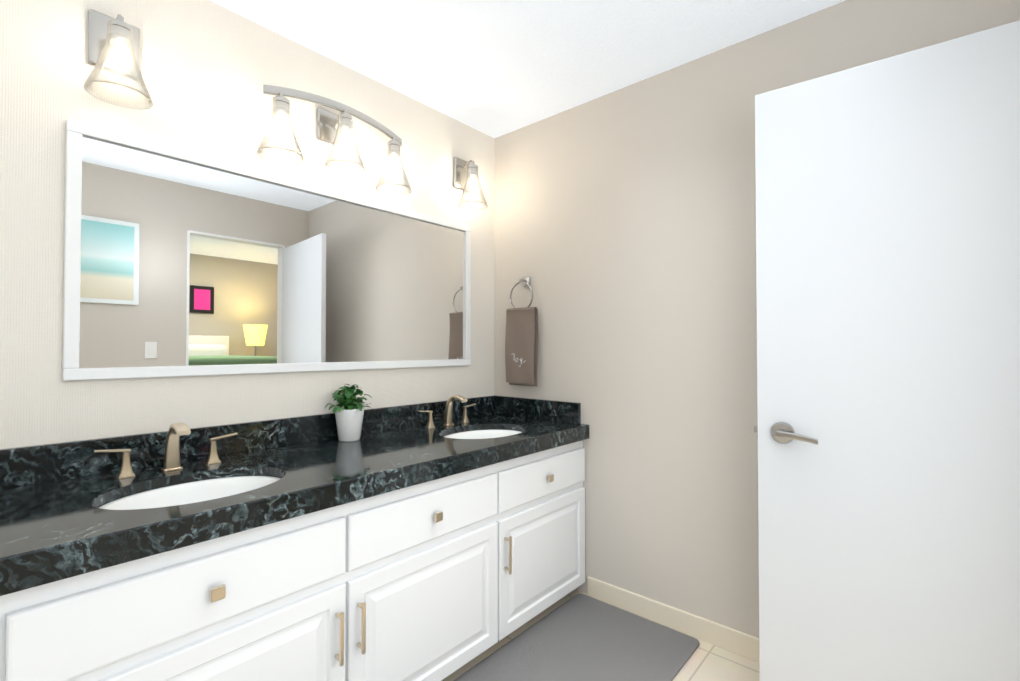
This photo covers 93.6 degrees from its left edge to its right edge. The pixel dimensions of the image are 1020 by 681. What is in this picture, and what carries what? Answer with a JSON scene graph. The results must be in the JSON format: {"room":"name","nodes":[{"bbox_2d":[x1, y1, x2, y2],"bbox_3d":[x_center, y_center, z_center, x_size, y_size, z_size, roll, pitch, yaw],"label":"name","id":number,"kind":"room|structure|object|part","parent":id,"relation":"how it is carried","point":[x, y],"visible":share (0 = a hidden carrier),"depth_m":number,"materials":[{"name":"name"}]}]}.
{"room":"bathroom","nodes":[
{"label":"bathroom","id":0,"kind":"room"},
{"bbox_2d":[0,0,493,448],"bbox_3d":[-1.313,0.014,1.499,0.100,2.470,3.800,-1,-1,41],"label":"wall","id":1,"kind":"structure","parent":0,"point":[209,69],"depth_m":1.66,"materials":[{"name":"paint"}]},
{"bbox_2d":[83,9,152,109],"bbox_3d":[-1.184,-0.875,1.454,0.169,0.273,0.164,-1,-1,41],"label":"sconce","id":2,"kind":"object","parent":1,"relation":"attached to","point":[114,45],"visible":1,"depth_m":1.46,"materials":[{"name":"glass"}]},
{"bbox_3d":[-1.182,-0.857,1.452,0.032,0.076,0.031,-1,-1,41],"label":"bulb","id":3,"kind":"part","parent":2,"relation":"part of","materials":[{"name":"beige glass"}]},
{"bbox_2d":[62,119,470,380],"bbox_3d":[-0.768,-0.258,2.030,0.027,0.770,1.650,-1,-1,41],"label":"mirror","id":4,"kind":"object","parent":1,"relation":"attached to","point":[179,262],"visible":1,"depth_m":1.76,"materials":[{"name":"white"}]},
{"bbox_3d":[-1.299,-0.267,1.421,0.027,0.700,0.035,-1,-1,41],"label":"frame","id":5,"kind":"part","parent":4,"relation":"part of","materials":[{"name":"white paint"}]},
{"bbox_3d":[-0.768,0.110,2.024,0.027,0.035,1.650,-1,-1,41],"label":"frame","id":6,"kind":"part","parent":4,"relation":"part of","materials":[{"name":"white paint"}]},
{"bbox_3d":[-0.768,-0.625,2.036,0.027,0.035,1.650,-1,-1,41],"label":"frame","id":7,"kind":"part","parent":4,"relation":"part of","materials":[{"name":"white paint"}]},
{"bbox_3d":[-0.237,-0.248,2.639,0.027,0.700,0.035,-1,-1,41],"label":"frame","id":8,"kind":"part","parent":4,"relation":"part of","materials":[{"name":"white paint"}]},
{"bbox_2d":[256,85,411,195],"bbox_3d":[-0.694,-0.839,2.001,0.188,0.296,0.672,-1,-1,41],"label":"vanity light","id":9,"kind":"object","parent":1,"relation":"attached to","point":[333,129],"visible":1,"depth_m":1.97,"materials":[{"name":"glass"}]},
{"bbox_2d":[453,157,487,210],"bbox_3d":[-0.202,-0.858,2.581,0.169,0.273,0.164,-1,-1,41],"label":"sconce","id":10,"kind":"object","parent":1,"relation":"attached to","point":[465,175],"visible":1,"depth_m":2.58,"materials":[{"name":"glass"}]},
{"bbox_3d":[-0.200,-0.813,2.578,0.164,0.183,0.164,-1,-1,41],"label":"glass","id":11,"kind":"part","parent":10,"relation":"part of","materials":[{"name":"glass"}]},
{"bbox_3d":[-0.200,-0.839,2.579,0.032,0.076,0.031,-1,-1,41],"label":"bulb","id":12,"kind":"part","parent":10,"relation":"part of","materials":[{"name":"beige glass"}]},
{"bbox_2d":[0,395,495,486],"bbox_3d":[-0.964,0.358,1.798,0.022,0.105,2.678,-1,-1,41],"label":"backsplash","id":13,"kind":"structure","parent":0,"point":[36,463],"depth_m":1.66,"materials":[{"name":"black stone"}]},
{"bbox_2d":[210,0,844,137],"bbox_3d":[-0.393,-1.258,0.717,2.540,0.050,3.800,-1,-1,41],"label":"ceiling","id":14,"kind":"structure","parent":0,"point":[494,68],"depth_m":1.94,"materials":[{"name":"white paint"}]},
{"bbox_2d":[441,589,759,680],"bbox_3d":[-0.393,1.261,0.678,2.540,0.050,3.800,-1,-1,41],"label":"floor","id":15,"kind":"structure","parent":0,"point":[706,661],"depth_m":1.86,"materials":[{"name":"tile"}]},
{"bbox_2d":[0,427,588,680],"bbox_3d":[-0.722,0.844,1.580,0.662,0.813,2.678,-1,-1,41],"label":"bathroom vanity","id":16,"kind":"object","parent":15,"relation":"on","point":[436,541],"depth_m":1.36,"materials":[{"name":"white paint"}]},
{"bbox_3d":[-0.715,0.599,1.154,0.019,0.165,0.690,-1,-1,41],"label":"drawer","id":17,"kind":"part","parent":16,"relation":"part of","materials":[{"name":"white paint"}]},
{"bbox_3d":[-0.698,0.599,1.139,0.027,0.032,0.032,-1,-1,41],"label":"knob","id":18,"kind":"part","parent":16,"relation":"part of","materials":[{"name":"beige metal"}]},
{"bbox_3d":[-0.715,0.948,1.149,0.019,0.472,0.690,-1,-1,41],"label":"door","id":19,"kind":"part","parent":16,"relation":"part of","materials":[{"name":"white paint"}]},
{"bbox_2d":[0,415,588,566],"bbox_3d":[-0.728,0.422,1.591,0.648,0.030,2.678,-1,-1,41],"label":"countertop","id":20,"kind":"structure","parent":16,"relation":"on","point":[37,520],"depth_m":1.38,"materials":[{"name":"black stone"}]},
{"bbox_2d":[92,423,239,478],"bbox_3d":[-1.028,0.330,1.478,0.142,0.152,0.374,-1,-1,41],"label":"faucet","id":21,"kind":"object","parent":20,"relation":"on","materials":[{"name":"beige metal"}]},
{"bbox_2d":[92,467,291,518],"bbox_3d":[-0.870,0.496,1.337,0.390,0.150,0.496,-1,-1,41],"label":"sink","id":22,"kind":"object","parent":20,"relation":"in","point":[129,500],"depth_m":1.44,"materials":[{"name":"white ceramic"}]},
{"bbox_2d":[325,384,371,441],"bbox_3d":[-0.667,0.296,1.987,0.156,0.234,0.200,-1,-1,41],"label":"potted plant","id":23,"kind":"object","parent":20,"relation":"on","point":[349,417],"visible":1,"depth_m":1.96,"materials":[{"name":"white ceramic"}]},
{"bbox_2d":[416,395,475,430],"bbox_3d":[-0.269,0.344,2.349,0.142,0.152,0.374,-1,-1,41],"label":"faucet","id":24,"kind":"object","parent":20,"relation":"on","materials":[{"name":"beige metal"}]},
{"bbox_2d":[436,423,527,442],"bbox_3d":[-0.121,0.510,2.217,0.390,0.150,0.496,-1,-1,41],"label":"sink","id":25,"kind":"object","parent":20,"relation":"in","point":[490,430],"depth_m":2.39,"materials":[{"name":"white ceramic"}]},
{"bbox_3d":[-0.488,0.849,1.371,0.034,0.150,0.011,-1,-1,41],"label":"handle","id":26,"kind":"part","parent":16,"relation":"part of","materials":[{"name":"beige metal"}]},
{"bbox_3d":[-0.442,0.850,1.423,0.034,0.150,0.011,-1,-1,41],"label":"handle","id":27,"kind":"part","parent":16,"relation":"part of","materials":[{"name":"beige metal"}]},
{"bbox_3d":[-0.268,0.607,1.667,0.019,0.165,0.650,-1,-1,41],"label":"drawer","id":28,"kind":"part","parent":16,"relation":"part of","materials":[{"name":"white paint"}]},
{"bbox_3d":[-0.268,0.956,1.661,0.019,0.472,0.650,-1,-1,41],"label":"door","id":29,"kind":"part","parent":16,"relation":"part of","materials":[{"name":"white paint"}]},
{"bbox_3d":[-0.251,0.607,1.652,0.027,0.032,0.032,-1,-1,41],"label":"knob","id":30,"kind":"part","parent":16,"relation":"part of","materials":[{"name":"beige metal"}]},
{"bbox_3d":[-0.009,0.858,1.921,0.034,0.150,0.011,-1,-1,41],"label":"handle","id":31,"kind":"part","parent":16,"relation":"part of","materials":[{"name":"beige metal"}]},
{"bbox_3d":[0.160,0.615,2.158,0.019,0.165,0.633,-1,-1,41],"label":"drawer","id":32,"kind":"part","parent":16,"relation":"part of","materials":[{"name":"white paint"}]},
{"bbox_3d":[0.160,0.963,2.152,0.019,0.472,0.633,-1,-1,41],"label":"door","id":33,"kind":"part","parent":16,"relation":"part of","materials":[{"name":"white paint"}]},
{"bbox_3d":[0.177,0.615,2.143,0.027,0.032,0.032,-1,-1,41],"label":"knob","id":34,"kind":"part","parent":16,"relation":"part of","materials":[{"name":"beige metal"}]},
{"bbox_2d":[454,594,699,680],"bbox_3d":[0.005,1.243,1.538,0.600,0.012,1.720,-1,-1,41],"label":"bath mat","id":35,"kind":"object","parent":15,"relation":"on","point":[580,637],"visible":1,"depth_m":1.92,"materials":[{"name":"grey fabric"}]},
{"bbox_2d":[494,0,1019,637],"bbox_3d":[0.860,0.023,2.059,2.440,2.470,0.100,-1,-1,41],"label":"wall","id":36,"kind":"structure","parent":0,"point":[624,228],"depth_m":2.13,"materials":[{"name":"beige paint"}]},
{"bbox_2d":[505,277,537,385],"bbox_3d":[0.071,-0.052,2.631,0.200,0.598,0.074,-1,-1,41],"label":"towel ring","id":37,"kind":"object","parent":36,"relation":"attached to","point":[521,351],"visible":1,"depth_m":2.60,"materials":[{"name":"brown fabric"}]},
{"bbox_2d":[496,395,579,422],"bbox_3d":[0.134,0.370,2.603,0.576,0.105,0.022,-1,-1,41],"label":"backsplash","id":38,"kind":"structure","parent":36,"relation":"attached to","point":[562,411],"depth_m":2.57,"materials":[{"name":"black stone"}]},
{"bbox_2d":[588,577,758,662],"bbox_3d":[1.028,1.209,1.820,1.698,0.090,0.012,-1,-1,41],"label":"baseboard","id":39,"kind":"structure","parent":36,"relation":"attached to","point":[724,637],"depth_m":2.07,"materials":[{"name":"wood"},{"name":"paint"}]},
{"bbox_3d":[1.566,0.183,1.085,0.108,2.120,0.016,-1,-1,41],"label":"door frame","id":40,"kind":"structure","parent":0,"visible":0},
{"bbox_2d":[755,20,1019,680],"bbox_3d":[1.147,0.203,1.355,0.810,2.072,0.088,-1,-1,37],"label":"door","id":41,"kind":"structure","parent":40,"relation":"attached to","point":[888,270],"depth_m":1.39,"materials":[{"name":"white paint"}]},
{"bbox_3d":[0.898,0.299,1.518,0.135,0.070,0.052,-1,-1,37],"label":"door handle","id":42,"kind":"part","parent":41,"relation":"part of","materials":[{"name":"silver metal"}]}
]}

